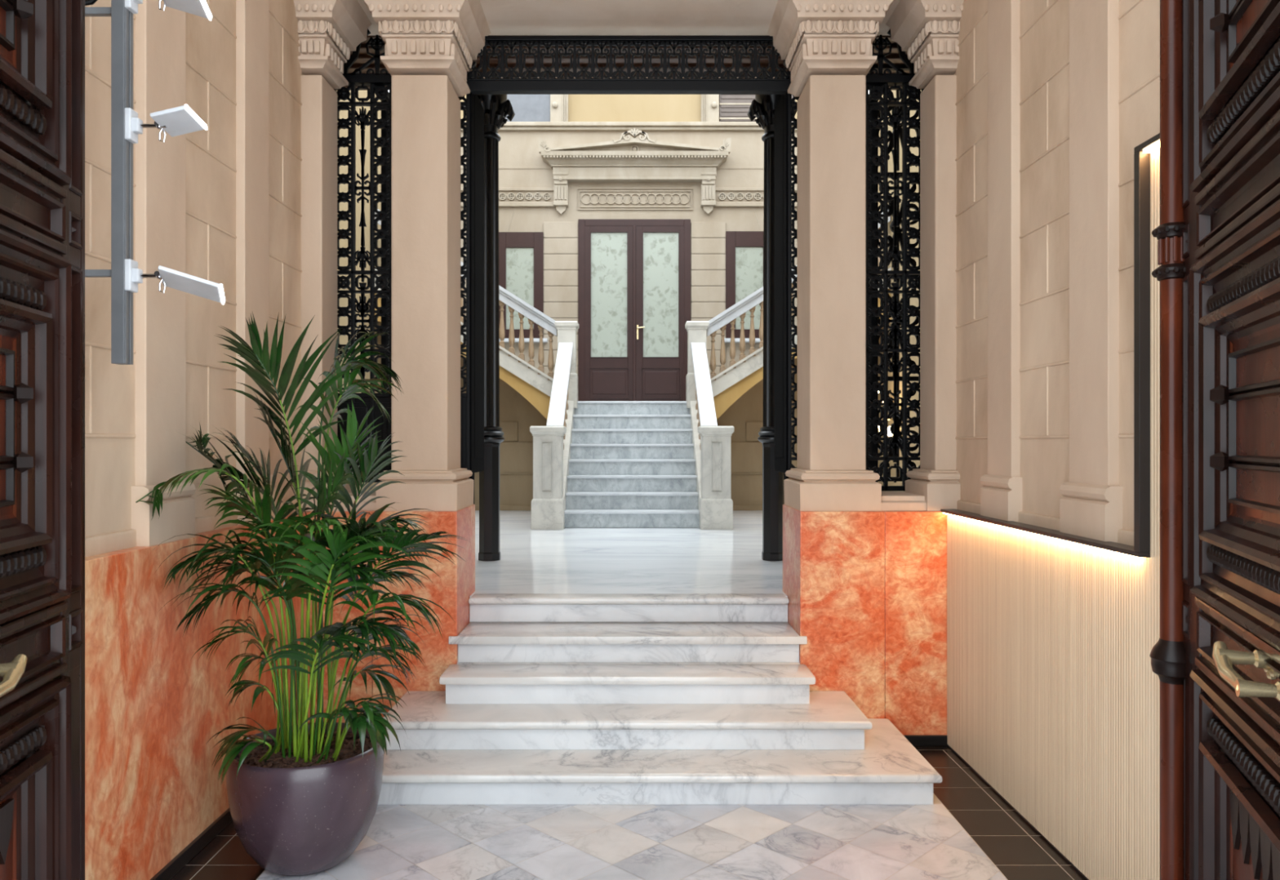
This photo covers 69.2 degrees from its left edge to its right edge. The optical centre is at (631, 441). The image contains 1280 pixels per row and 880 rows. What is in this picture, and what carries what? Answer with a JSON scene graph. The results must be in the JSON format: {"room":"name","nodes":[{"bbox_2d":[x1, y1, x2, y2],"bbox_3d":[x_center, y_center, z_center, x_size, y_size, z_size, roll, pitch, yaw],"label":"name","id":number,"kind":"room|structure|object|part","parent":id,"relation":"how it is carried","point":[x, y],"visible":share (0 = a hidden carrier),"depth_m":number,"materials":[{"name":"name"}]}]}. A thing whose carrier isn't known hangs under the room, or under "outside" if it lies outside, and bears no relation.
{"room":"historic interior","nodes":[
{"label":"historic interior","id":0,"kind":"room"},
{"bbox_2d":[84,0,310,879],"bbox_3d":[-1.863,-0.775,3.175,0.325,4.750,4.150,0,0,0],"label":"wall","id":1,"kind":"structure","parent":0,"point":[220,203],"depth_m":3.52,"materials":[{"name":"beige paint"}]},
{"bbox_2d":[84,0,133,364],"bbox_3d":[-1.587,-1.411,2.660,0.294,2.378,0.060,0,0,0],"label":"lamp pole","id":2,"kind":"object","parent":1,"relation":"attached to","point":[122,20],"visible":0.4,"depth_m":2.64,"materials":[{"name":"grey metal"}]},
{"bbox_2d":[124,104,207,143],"bbox_3d":[-1.345,-0.902,2.663,0.198,0.097,0.128,0,0,0],"label":"lamp","id":3,"kind":"object","parent":2,"relation":"attached to","point":[181,120],"visible":1,"depth_m":2.65,"materials":[{"name":"white plastic"}]},
{"bbox_3d":[-1.372,-0.885,2.660,0.085,0.064,0.028,0,0,0],"label":"arm","id":4,"kind":"part","parent":3,"relation":"part of","materials":[{"name":"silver metal"}]},
{"bbox_2d":[124,0,212,20],"bbox_3d":[-1.336,-1.277,2.663,0.220,0.097,0.126,0,0,-14],"label":"lamp","id":5,"kind":"object","parent":2,"relation":"attached to","point":[197,7],"visible":1,"depth_m":2.68,"materials":[{"name":"white plastic"}]},
{"bbox_3d":[-1.372,-1.260,2.660,0.085,0.064,0.028,0,0,0],"label":"arm","id":6,"kind":"part","parent":5,"relation":"part of","materials":[{"name":"silver metal"}]},
{"bbox_2d":[124,258,225,304],"bbox_3d":[-1.314,-0.464,2.669,0.265,0.113,0.126,0,0,-17],"label":"lamp","id":7,"kind":"object","parent":2,"relation":"attached to","point":[171,278],"visible":1,"depth_m":2.65,"materials":[{"name":"white plastic"}]},
{"bbox_3d":[-1.372,-0.455,2.660,0.085,0.064,0.028,0,0,0],"label":"arm","id":8,"kind":"part","parent":7,"relation":"part of","materials":[{"name":"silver metal"}]},
{"bbox_2d":[150,808,232,879],"bbox_3d":[-1.698,1.573,2.986,0.025,0.055,3.771,0,0,0],"label":"baseboard","id":9,"kind":"structure","parent":1,"relation":"attached to","point":[185,855],"depth_m":3.57,"materials":[{"name":"wood"}]},
{"bbox_2d":[293,0,372,511],"bbox_3d":[-1.732,-1.041,5.114,0.447,2.818,0.582,0,0,0],"label":"pillar","id":10,"kind":"structure","parent":1,"relation":"on","point":[328,30],"depth_m":4.98,"materials":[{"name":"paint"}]},
{"bbox_2d":[357,0,900,35],"bbox_3d":[0.000,-2.790,5.190,3.600,0.720,0.780,0,0,0],"label":"ceiling beam","id":11,"kind":"structure","parent":10,"relation":"on","point":[503,17],"depth_m":5.31,"materials":[{"name":"paint"}]},
{"bbox_2d":[336,90,381,491],"bbox_3d":[-3.200,-1.400,8.950,0.200,6.000,7.300,0,0,0],"label":"wall","id":12,"kind":"structure","parent":0,"point":[362,94],"depth_m":10.56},
{"bbox_2d":[308,491,475,723],"bbox_3d":[-1.312,0.945,5.162,0.785,1.310,0.577,0,0,0],"label":"wall","id":13,"kind":"structure","parent":0,"point":[452,589],"depth_m":4.88,"materials":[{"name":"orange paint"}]},
{"bbox_3d":[-1.490,0.329,5.175,0.295,0.078,0.490,0,0,0],"label":"sill","id":14,"kind":"part","parent":13,"relation":"part of","materials":[{"name":"beige stone"}]},
{"bbox_2d":[363,0,490,511],"bbox_3d":[-1.141,-1.041,5.175,0.613,2.818,0.704,0,0,0],"label":"stone pillar","id":15,"kind":"structure","parent":13,"relation":"on","point":[430,46],"depth_m":4.98,"materials":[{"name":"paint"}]},
{"bbox_2d":[466,35,791,94],"bbox_3d":[-0.011,-2.216,5.456,1.979,0.325,0.068,0,0,0],"label":"frieze","id":16,"kind":"object","parent":15,"relation":"attached to","point":[698,84],"visible":0.91,"depth_m":5.45,"materials":[{"name":"black metal"}]},
{"bbox_3d":[-0.018,-2.366,5.460,1.790,0.023,0.040,0,0,0],"label":"rail","id":17,"kind":"part","parent":16,"relation":"part of","materials":[{"name":"metal"}]},
{"bbox_3d":[-0.018,-2.087,5.457,1.910,0.069,0.066,0,0,0],"label":"rail","id":18,"kind":"part","parent":16,"relation":"part of","materials":[{"name":"metal"}]},
{"bbox_2d":[460,355,546,510],"bbox_3d":[-2.247,-0.287,11.870,2.793,2.344,0.160,0,0,0],"label":"wall","id":19,"kind":"structure","parent":0,"point":[517,415],"depth_m":11.82,"materials":[{"name":"paint"}]},
{"bbox_2d":[374,268,553,419],"bbox_3d":[-1.980,-1.080,11.812,2.240,2.005,1.475,0,0,0],"label":"flight","id":20,"kind":"object","parent":19,"relation":"on","point":[536,388],"visible":0.28,"depth_m":11.10,"materials":[{"name":"stone"}]},
{"bbox_2d":[374,208,578,408],"bbox_3d":[-1.861,-1.602,11.120,2.438,2.403,0.260,0,0,0],"label":"balustrade","id":21,"kind":"object","parent":20,"relation":"on","point":[565,331],"visible":0.22,"depth_m":11.07,"materials":[{"name":"stone"}]},
{"bbox_3d":[-1.990,-2.032,11.120,2.180,1.543,0.180,0,0,0],"label":"handrail","id":22,"kind":"part","parent":21,"relation":"part of","materials":[{"name":"stone"}]},
{"bbox_3d":[-0.778,-0.915,11.120,0.273,1.030,0.260,0,0,0],"label":"newel post","id":23,"kind":"part","parent":21,"relation":"part of","materials":[{"name":"stone"}]},
{"bbox_2d":[170,746,1086,879],"bbox_3d":[0.015,1.660,2.488,3.570,0.120,4.976,0,0,0],"label":"floor","id":24,"kind":"structure","parent":0,"point":[969,832],"depth_m":3.69,"materials":[{"name":"stone"}]},
{"bbox_2d":[0,0,84,879],"bbox_3d":[-1.324,-0.280,1.773,0.167,3.750,1.420,0,0,-10],"label":"door","id":25,"kind":"structure","parent":24,"relation":"on","point":[42,42],"depth_m":2.19,"materials":[{"name":"brown wood"}]},
{"bbox_3d":[-1.276,0.484,1.883,0.036,0.069,0.180,0,0,-10],"label":"handle","id":26,"kind":"part","parent":25,"relation":"part of","materials":[{"name":"gold metal"}]},
{"bbox_3d":[-1.331,-1.295,1.773,0.054,1.010,0.894,0,0,-10],"label":"moulding","id":27,"kind":"part","parent":25,"relation":"part of","materials":[{"name":"brown wood"}]},
{"bbox_3d":[-1.331,-0.032,1.773,0.054,0.553,0.894,0,0,-10],"label":"moulding","id":28,"kind":"part","parent":25,"relation":"part of","materials":[{"name":"brown wood"}]},
{"bbox_3d":[-1.331,0.993,1.773,0.054,0.515,0.894,0,0,-10],"label":"moulding","id":29,"kind":"part","parent":25,"relation":"part of","materials":[{"name":"brown wood"}]},
{"bbox_3d":[-1.341,-0.547,1.771,0.030,0.095,1.122,0,0,-10],"label":"narrow panel","id":30,"kind":"part","parent":25,"relation":"part of","materials":[{"name":"brown wood"}]},
{"bbox_3d":[-1.341,0.487,1.771,0.030,0.106,1.122,0,0,-10],"label":"narrow panel","id":31,"kind":"part","parent":25,"relation":"part of","materials":[{"name":"brown wood"}]},
{"bbox_3d":[-1.330,-1.295,1.773,0.044,1.310,1.122,0,0,-10],"label":"moulding","id":32,"kind":"part","parent":25,"relation":"part of","materials":[{"name":"brown wood"}]},
{"bbox_3d":[-1.330,-0.032,1.773,0.044,0.853,1.122,0,0,-10],"label":"moulding","id":33,"kind":"part","parent":25,"relation":"part of","materials":[{"name":"brown wood"}]},
{"bbox_3d":[-1.330,0.993,1.773,0.044,0.815,1.122,0,0,-10],"label":"moulding","id":34,"kind":"part","parent":25,"relation":"part of","materials":[{"name":"brown wood"}]},
{"bbox_2d":[135,311,465,875],"bbox_3d":[-1.177,0.556,3.558,1.151,2.087,1.046,0,0,10],"label":"potted palm","id":35,"kind":"object","parent":24,"relation":"on","point":[303,797],"visible":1,"depth_m":3.41,"materials":[{"name":"plant"}]},
{"bbox_3d":[-1.363,0.655,3.408,0.244,1.091,0.043,0,0,-44],"label":"frond stem","id":36,"kind":"part","parent":35,"relation":"part of","materials":[{"name":"plant"}]},
{"bbox_3d":[-1.359,0.870,3.413,0.131,0.662,0.125,0,0,0],"label":"frond stem","id":37,"kind":"part","parent":35,"relation":"part of","materials":[{"name":"plant"}]},
{"bbox_3d":[-1.384,0.806,3.465,0.140,0.789,0.120,0,0,0],"label":"frond stem","id":38,"kind":"part","parent":35,"relation":"part of","materials":[{"name":"plant"}]},
{"bbox_3d":[-1.343,1.129,3.381,0.058,0.150,0.173,0,0,-21],"label":"frond stem","id":39,"kind":"part","parent":35,"relation":"part of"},
{"bbox_3d":[-1.427,0.682,3.637,0.275,1.037,0.031,0,0,12],"label":"frond stem","id":40,"kind":"part","parent":35,"relation":"part of","materials":[{"name":"plant"}]},
{"bbox_3d":[-1.325,1.112,3.392,0.059,0.184,0.188,0,0,-18],"label":"frond stem","id":41,"kind":"part","parent":35,"relation":"part of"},
{"bbox_3d":[-1.340,0.964,3.466,0.061,0.476,0.138,0,0,0],"label":"frond stem","id":42,"kind":"part","parent":35,"relation":"part of","materials":[{"name":"plant"}]},
{"bbox_3d":[-1.390,0.838,3.534,0.153,0.725,0.020,0,0,-27],"label":"frond stem","id":43,"kind":"part","parent":35,"relation":"part of","materials":[{"name":"plant"}]},
{"bbox_3d":[-1.329,1.052,3.485,0.064,0.303,0.140,0,0,0],"label":"frond stem","id":44,"kind":"part","parent":35,"relation":"part of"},
{"bbox_3d":[-1.362,1.016,3.595,0.122,0.370,0.015,0,0,-37],"label":"frond stem","id":45,"kind":"part","parent":35,"relation":"part of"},
{"bbox_3d":[-1.294,0.754,3.454,0.091,0.894,0.162,0,0,0],"label":"frond stem","id":46,"kind":"part","parent":35,"relation":"part of","materials":[{"name":"plant"}]},
{"bbox_3d":[-1.256,0.837,3.391,0.049,0.728,0.173,0,0,-5],"label":"frond stem","id":47,"kind":"part","parent":35,"relation":"part of","materials":[{"name":"plant"}]},
{"bbox_3d":[-1.348,0.709,3.651,0.164,0.984,0.051,0,0,0],"label":"frond stem","id":48,"kind":"part","parent":35,"relation":"part of","materials":[{"name":"plant"}]},
{"bbox_3d":[-1.312,0.520,3.587,0.091,1.361,0.041,0,0,0],"label":"frond stem","id":49,"kind":"part","parent":35,"relation":"part of","materials":[{"name":"plant"}]},
{"bbox_3d":[-1.215,0.772,3.418,0.017,0.856,0.217,0,0,-25],"label":"frond stem","id":50,"kind":"part","parent":35,"relation":"part of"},
{"bbox_3d":[-1.289,0.681,3.670,0.131,1.040,0.030,0,0,31],"label":"frond stem","id":51,"kind":"part","parent":35,"relation":"part of","materials":[{"name":"plant"}]},
{"bbox_2d":[226,722,383,875],"bbox_3d":[-1.243,1.377,3.550,0.570,0.445,0.570,0,0,0],"label":"pot","id":52,"kind":"object","parent":35,"relation":"attached to","point":[304,812],"depth_m":3.34,"materials":[{"name":"ceramic"}]},
{"bbox_3d":[-1.178,0.972,3.350,0.014,0.462,0.214,0,0,-40],"label":"frond stem","id":53,"kind":"part","parent":35,"relation":"part of","materials":[{"name":"plant"}]},
{"bbox_3d":[-1.184,0.744,3.407,0.129,0.913,0.177,0,0,0],"label":"frond stem","id":54,"kind":"part","parent":35,"relation":"part of","materials":[{"name":"plant"}]},
{"bbox_3d":[-1.221,0.811,3.515,0.021,0.778,0.087,0,0,0],"label":"frond stem","id":55,"kind":"part","parent":35,"relation":"part of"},
{"bbox_3d":[-1.127,0.816,3.366,0.149,0.770,0.178,0,0,0],"label":"frond stem","id":56,"kind":"part","parent":35,"relation":"part of","materials":[{"name":"plant"}]},
{"bbox_3d":[-1.145,0.853,3.456,0.172,0.695,0.019,0,0,45],"label":"frond stem","id":57,"kind":"part","parent":35,"relation":"part of","materials":[{"name":"plant"}]},
{"bbox_3d":[-1.180,0.691,3.595,0.080,1.017,0.020,0,0,0],"label":"frond stem","id":58,"kind":"part","parent":35,"relation":"part of","materials":[{"name":"plant"}]},
{"bbox_3d":[-1.106,1.079,3.364,0.013,0.249,0.188,0,0,-44],"label":"frond stem","id":59,"kind":"part","parent":35,"relation":"part of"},
{"bbox_3d":[-1.231,0.505,3.718,0.074,1.392,0.136,0,0,14],"label":"frond stem","id":60,"kind":"part","parent":35,"relation":"part of","materials":[{"name":"plant"}]},
{"bbox_3d":[-1.216,0.443,3.700,0.079,1.515,0.189,0,0,0],"label":"frond stem","id":61,"kind":"part","parent":35,"relation":"part of","materials":[{"name":"plant"}]},
{"bbox_3d":[-1.115,0.947,3.477,0.166,0.509,0.019,0,0,28],"label":"frond stem","id":62,"kind":"part","parent":35,"relation":"part of","materials":[{"name":"plant"}]},
{"bbox_3d":[-1.097,0.773,3.454,0.207,0.856,0.162,0,0,0],"label":"frond stem","id":63,"kind":"part","parent":35,"relation":"part of","materials":[{"name":"plant"}]},
{"bbox_3d":[-1.154,0.795,3.718,0.132,0.811,0.106,0,0,0],"label":"frond stem","id":64,"kind":"part","parent":35,"relation":"part of","materials":[{"name":"plant"}]},
{"bbox_3d":[-1.108,0.874,3.596,0.151,0.652,0.028,0,0,-6],"label":"frond stem","id":65,"kind":"part","parent":35,"relation":"part of","materials":[{"name":"plant"}]},
{"bbox_3d":[-1.148,0.708,3.675,0.123,0.985,0.046,0,0,-33],"label":"frond stem","id":66,"kind":"part","parent":35,"relation":"part of","materials":[{"name":"plant"}]},
{"bbox_3d":[-1.069,1.082,3.433,0.174,0.242,0.016,0,0,42],"label":"frond stem","id":67,"kind":"part","parent":35,"relation":"part of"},
{"bbox_3d":[-1.052,1.089,3.381,0.187,0.228,0.030,0,0,44],"label":"frond stem","id":68,"kind":"part","parent":35,"relation":"part of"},
{"bbox_3d":[-1.055,0.982,3.437,0.195,0.439,0.078,0,0,0],"label":"frond stem","id":69,"kind":"part","parent":35,"relation":"part of","materials":[{"name":"plant"}]},
{"bbox_3d":[-1.095,1.041,3.591,0.117,0.319,0.013,0,0,10],"label":"frond stem","id":70,"kind":"part","parent":35,"relation":"part of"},
{"bbox_3d":[-1.065,0.959,3.540,0.139,0.483,0.017,0,0,12],"label":"frond stem","id":71,"kind":"part","parent":35,"relation":"part of","materials":[{"name":"plant"}]},
{"bbox_3d":[-1.049,0.893,3.478,0.246,0.617,0.058,0,0,0],"label":"frond stem","id":72,"kind":"part","parent":35,"relation":"part of","materials":[{"name":"plant"}]},
{"bbox_3d":[-1.048,0.816,3.529,0.252,0.769,0.021,0,0,12],"label":"frond stem","id":73,"kind":"part","parent":35,"relation":"part of","materials":[{"name":"plant"}]},
{"bbox_2d":[377,593,942,804],"bbox_3d":[-0.025,1.238,4.696,2.760,0.725,1.288,0,0,0],"label":"entrance steps","id":74,"kind":"structure","parent":24,"relation":"on","point":[548,699],"depth_m":4.42,"materials":[{"name":"white stone"}]},
{"bbox_2d":[460,94,797,375],"bbox_3d":[0.000,-2.200,12.602,6.400,7.600,0.595,0,0,0],"label":"wall","id":75,"kind":"structure","parent":0,"point":[597,157],"depth_m":12.58,"materials":[{"name":"beige stone"}]},
{"bbox_2d":[498,231,547,342],"bbox_3d":[-1.518,-2.088,12.540,0.755,1.495,0.120,0,0,0],"label":"window","id":76,"kind":"structure","parent":75,"relation":"in","point":[521,254],"depth_m":12.55,"materials":[{"name":"red paint"}]},
{"bbox_3d":[-1.518,-2.073,12.575,0.395,1.125,0.010,0,0,0],"label":"glass pane","id":77,"kind":"part","parent":76,"relation":"part of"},
{"bbox_3d":[-1.518,-1.365,12.540,0.755,0.050,0.120,0,0,0],"label":"sill","id":78,"kind":"part","parent":76,"relation":"part of","materials":[{"name":"stone"}]},
{"bbox_2d":[505,94,550,121],"bbox_3d":[-1.603,-4.762,12.585,0.995,0.877,0.030,0,0,0],"label":"window","id":79,"kind":"structure","parent":75,"relation":"in","point":[526,108],"depth_m":12.57,"materials":[{"name":"glass"}]},
{"bbox_3d":[-1.040,-4.540,12.515,0.080,0.080,0.064,0,0,0],"label":"knob","id":80,"kind":"part","parent":75,"relation":"part of","materials":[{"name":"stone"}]},
{"bbox_2d":[577,219,690,400],"bbox_3d":[0.033,-1.747,12.544,1.521,2.524,0.111,0,0,0],"label":"door","id":81,"kind":"structure","parent":75,"relation":"in","point":[634,275],"depth_m":12.56,"materials":[{"name":"red paint"}]},
{"bbox_3d":[-0.310,-1.988,12.575,0.530,1.714,0.010,0,0,0],"label":"glass pane","id":82,"kind":"part","parent":81,"relation":"part of","materials":[{"name":"glass"}]},
{"bbox_3d":[0.116,-1.477,12.514,0.109,0.196,0.051,0,0,0],"label":"handle","id":83,"kind":"part","parent":81,"relation":"part of","materials":[{"name":"gold metal"}]},
{"bbox_3d":[0.391,-1.988,12.575,0.520,1.714,0.010,0,0,0],"label":"glass pane","id":84,"kind":"part","parent":81,"relation":"part of","materials":[{"name":"glass"}]},
{"bbox_3d":[0.043,-3.291,12.590,1.567,0.297,0.030,0,0,0],"label":"ring panel","id":85,"kind":"part","parent":75,"relation":"part of","materials":[{"name":"beige stone"}]},
{"bbox_3d":[1.110,-4.540,12.515,0.080,0.080,0.064,0,0,0],"label":"knob","id":86,"kind":"part","parent":75,"relation":"part of","materials":[{"name":"stone"}]},
{"bbox_2d":[724,231,763,342],"bbox_3d":[1.587,-2.093,12.540,0.755,1.506,0.120,0,0,0],"label":"window","id":87,"kind":"structure","parent":75,"relation":"in","point":[744,249],"depth_m":12.57,"materials":[{"name":"red paint"}]},
{"bbox_3d":[1.587,-1.365,12.540,0.755,0.050,0.120,0,0,0],"label":"sill","id":88,"kind":"part","parent":87,"relation":"part of","materials":[{"name":"stone"}]},
{"bbox_3d":[1.587,-2.078,12.575,0.395,1.136,0.010,0,0,0],"label":"glass pane","id":89,"kind":"part","parent":87,"relation":"part of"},
{"bbox_2d":[719,94,793,121],"bbox_3d":[1.692,-4.981,12.582,1.015,1.317,0.035,0,0,0],"label":"window","id":90,"kind":"structure","parent":75,"relation":"in","point":[732,108],"depth_m":12.57,"materials":[{"name":"glass"}]},
{"bbox_2d":[470,510,787,597],"bbox_3d":[0.000,0.976,9.085,6.400,0.198,7.630,0,0,0],"label":"floor","id":91,"kind":"structure","parent":0,"point":[566,560],"depth_m":6.76,"materials":[{"name":"stone"}]},
{"bbox_2d":[333,28,484,504],"bbox_3d":[-1.353,-0.779,5.721,0.820,3.309,0.598,0,0,0],"label":"screen","id":92,"kind":"object","parent":91,"relation":"on","point":[472,402],"visible":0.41,"depth_m":5.45,"materials":[{"name":"metal"}]},
{"bbox_3d":[-1.358,-0.025,5.454,0.790,0.490,0.036,0,0,0],"label":"solid plate","id":93,"kind":"part","parent":92,"relation":"part of","materials":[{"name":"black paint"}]},
{"bbox_2d":[464,72,515,560],"bbox_3d":[-1.056,-0.917,6.880,0.361,3.585,0.358,0,0,0],"label":"column","id":94,"kind":"structure","parent":91,"relation":"on","point":[496,108],"depth_m":6.82,"materials":[{"name":"metal"}]},
{"bbox_2d":[529,342,574,529],"bbox_3d":[-0.844,-0.155,10.155,0.342,2.059,1.890,0,0,0],"label":"balustrade","id":95,"kind":"object","parent":91,"relation":"on","point":[552,442],"visible":1,"depth_m":9.24,"materials":[{"name":"stone"}]},
{"bbox_3d":[-0.844,0.250,9.238,0.124,0.503,0.024,0,0,0],"label":"raised panel","id":96,"kind":"part","parent":95,"relation":"part of","materials":[{"name":"stone"}]},
{"bbox_3d":[-0.844,0.360,9.380,0.342,1.030,0.340,0,0,0],"label":"newel post","id":97,"kind":"part","parent":95,"relation":"part of","materials":[{"name":"stone"}]},
{"bbox_3d":[-0.784,-0.610,10.225,0.168,1.149,1.610,0,0,0],"label":"handrail","id":98,"kind":"part","parent":95,"relation":"part of","materials":[{"name":"stone"}]},
{"bbox_2d":[564,400,699,528],"bbox_3d":[0.000,0.195,10.990,1.900,1.360,3.180,0,0,0],"label":"stair","id":99,"kind":"structure","parent":91,"relation":"on","point":[632,463],"depth_m":10.15,"materials":[{"name":"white stone"}]},
{"bbox_2d":[689,342,733,529],"bbox_3d":[0.844,-0.155,10.155,0.342,2.059,1.890,0,0,0],"label":"balustrade","id":100,"kind":"object","parent":91,"relation":"on","point":[711,442],"visible":1,"depth_m":9.24,"materials":[{"name":"stone"}]},
{"bbox_3d":[0.784,-0.610,10.225,0.168,1.149,1.610,0,0,0],"label":"handrail","id":101,"kind":"part","parent":100,"relation":"part of","materials":[{"name":"stone"}]},
{"bbox_3d":[0.844,0.360,9.380,0.342,1.030,0.340,0,0,0],"label":"newel post","id":102,"kind":"part","parent":100,"relation":"part of","materials":[{"name":"stone"}]},
{"bbox_3d":[0.844,0.250,9.238,0.124,0.503,0.024,0,0,0],"label":"raised panel","id":103,"kind":"part","parent":100,"relation":"part of","materials":[{"name":"stone"}]},
{"bbox_2d":[747,72,797,560],"bbox_3d":[1.044,-0.917,6.880,0.361,3.585,0.358,0,0,0],"label":"column","id":104,"kind":"structure","parent":91,"relation":"on","point":[763,108],"depth_m":6.82,"materials":[{"name":"metal"}]},
{"bbox_2d":[774,28,924,504],"bbox_3d":[1.317,-0.779,5.721,0.820,3.309,0.598,0,0,0],"label":"screen","id":105,"kind":"object","parent":91,"relation":"on","point":[784,113],"visible":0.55,"depth_m":5.45,"materials":[{"name":"metal"}]},
{"bbox_2d":[336,35,921,90],"bbox_3d":[0.000,-2.785,6.340,6.400,0.230,1.560,0,0,0],"label":"ceiling","id":106,"kind":"structure","parent":0,"point":[363,57],"depth_m":6.47,"materials":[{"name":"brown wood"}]},
{"bbox_2d":[716,357,797,510],"bbox_3d":[2.247,-0.287,11.870,2.793,2.344,0.160,0,0,0],"label":"wall","id":107,"kind":"structure","parent":0,"point":[745,415],"depth_m":11.82,"materials":[{"name":"paint"}]},
{"bbox_2d":[710,267,890,419],"bbox_3d":[1.980,-1.080,11.812,2.240,2.005,1.475,0,0,0],"label":"flight","id":108,"kind":"object","parent":107,"relation":"on","point":[726,388],"visible":0.32,"depth_m":11.10,"materials":[{"name":"stone"}]},
{"bbox_2d":[684,212,889,408],"bbox_3d":[1.861,-1.602,11.120,2.438,2.403,0.260,0,0,0],"label":"balustrade","id":109,"kind":"object","parent":108,"relation":"on","point":[696,330],"visible":0.3,"depth_m":11.07,"materials":[{"name":"stone"}]},
{"bbox_3d":[0.778,-0.915,11.120,0.273,1.030,0.260,0,0,0],"label":"newel post","id":110,"kind":"part","parent":109,"relation":"part of","materials":[{"name":"stone"}]},
{"bbox_3d":[1.990,-2.032,11.120,2.180,1.543,0.180,0,0,0],"label":"handrail","id":111,"kind":"part","parent":109,"relation":"part of","materials":[{"name":"stone"}]},
{"bbox_2d":[782,491,948,746],"bbox_3d":[1.292,0.945,5.162,0.816,1.310,0.577,0,0,0],"label":"wall","id":112,"kind":"structure","parent":0,"point":[867,590],"depth_m":4.89,"materials":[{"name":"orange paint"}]},
{"bbox_2d":[767,0,893,511],"bbox_3d":[1.105,-1.041,5.175,0.613,2.818,0.704,0,0,0],"label":"stone pillar","id":113,"kind":"structure","parent":112,"relation":"on","point":[827,46],"depth_m":4.98,"materials":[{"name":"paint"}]},
{"bbox_3d":[1.454,0.329,5.175,0.295,0.078,0.490,0,0,0],"label":"sill","id":114,"kind":"part","parent":112,"relation":"part of","materials":[{"name":"beige stone"}]},
{"bbox_2d":[885,0,964,511],"bbox_3d":[1.714,-1.041,5.114,0.483,2.818,0.582,0,0,0],"label":"pillar","id":115,"kind":"structure","parent":112,"relation":"on","point":[928,30],"depth_m":4.98,"materials":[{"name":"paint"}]},
{"bbox_3d":[1.524,1.573,4.889,0.343,0.055,0.033,0,0,0],"label":"skirting","id":116,"kind":"part","parent":112,"relation":"part of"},
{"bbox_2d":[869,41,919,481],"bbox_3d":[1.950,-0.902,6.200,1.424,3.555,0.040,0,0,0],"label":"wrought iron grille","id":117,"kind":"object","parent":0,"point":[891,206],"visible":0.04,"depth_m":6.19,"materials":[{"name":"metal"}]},
{"bbox_2d":[878,90,921,485],"bbox_3d":[3.200,-1.400,8.950,0.200,6.000,7.300,0,0,0],"label":"wall","id":118,"kind":"structure","parent":0,"point":[913,301],"depth_m":10.70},
{"bbox_2d":[878,391,893,436],"bbox_3d":[2.975,-0.370,10.889,0.330,0.620,0.178,0,0,0],"label":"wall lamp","id":119,"kind":"object","parent":118,"relation":"attached to","point":[890,434],"visible":0.11,"depth_m":10.83,"materials":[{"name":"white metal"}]},
{"bbox_3d":[3.020,-0.120,10.850,0.100,0.120,0.100,0,0,0],"label":"bulb","id":120,"kind":"part","parent":119,"relation":"part of","materials":[{"name":"white"}]},
{"bbox_2d":[953,0,1159,546],"bbox_3d":[1.832,-0.775,3.175,0.316,4.750,4.150,0,0,0],"label":"wall","id":121,"kind":"structure","parent":0,"point":[1055,99],"depth_m":3.85,"materials":[{"name":"beige paint"}]},
{"bbox_2d":[948,745,1088,879],"bbox_3d":[1.680,1.595,3.312,0.040,0.013,3.123,0,0,0],"label":"baseboard","id":122,"kind":"structure","parent":121,"relation":"attached to","point":[985,781],"depth_m":3.91,"materials":[{"name":"wood"}]},
{"bbox_2d":[940,133,1160,879],"bbox_3d":[1.683,0.325,3.343,0.123,2.550,3.186,0,0,0],"label":"wall panel","id":123,"kind":"object","parent":121,"relation":"attached to","point":[1053,688],"visible":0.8,"depth_m":3.45,"materials":[{"name":"beige wood"}]},
{"bbox_2d":[1149,0,1279,879],"bbox_3d":[1.300,-0.280,1.962,0.167,3.750,1.477,0,0,19],"label":"door","id":124,"kind":"structure","parent":121,"relation":"in","point":[1215,656],"depth_m":2.23,"materials":[{"name":"brown wood"}]},
{"bbox_3d":[1.192,0.449,1.853,0.036,0.069,0.180,0,0,19],"label":"handle","id":125,"kind":"part","parent":124,"relation":"part of","materials":[{"name":"gold metal"}]},
{"bbox_3d":[1.284,-1.295,1.898,0.044,1.310,1.045,0,0,19],"label":"moulding","id":126,"kind":"part","parent":124,"relation":"part of","materials":[{"name":"brown wood"}]},
{"bbox_3d":[1.284,-0.032,1.898,0.044,0.853,1.045,0,0,19],"label":"moulding","id":127,"kind":"part","parent":124,"relation":"part of","materials":[{"name":"brown wood"}]},
{"bbox_3d":[1.284,0.993,1.898,0.044,0.815,1.045,0,0,19],"label":"moulding","id":128,"kind":"part","parent":124,"relation":"part of","materials":[{"name":"brown wood"}]},
{"bbox_3d":[1.294,-0.547,1.894,0.030,0.095,1.045,0,0,19],"label":"narrow panel","id":129,"kind":"part","parent":124,"relation":"part of","materials":[{"name":"brown wood"}]},
{"bbox_3d":[1.294,0.487,1.894,0.030,0.106,1.045,0,0,19],"label":"narrow panel","id":130,"kind":"part","parent":124,"relation":"part of","materials":[{"name":"brown wood"}]},
{"bbox_3d":[1.285,-1.295,1.897,0.054,1.010,0.817,0,0,19],"label":"moulding","id":131,"kind":"part","parent":124,"relation":"part of","materials":[{"name":"brown wood"}]},
{"bbox_3d":[1.285,-0.032,1.897,0.054,0.553,0.817,0,0,19],"label":"moulding","id":132,"kind":"part","parent":124,"relation":"part of","materials":[{"name":"brown wood"}]},
{"bbox_3d":[1.285,0.993,1.897,0.054,0.515,0.817,0,0,19],"label":"moulding","id":133,"kind":"part","parent":124,"relation":"part of","materials":[{"name":"brown wood"}]}
]}

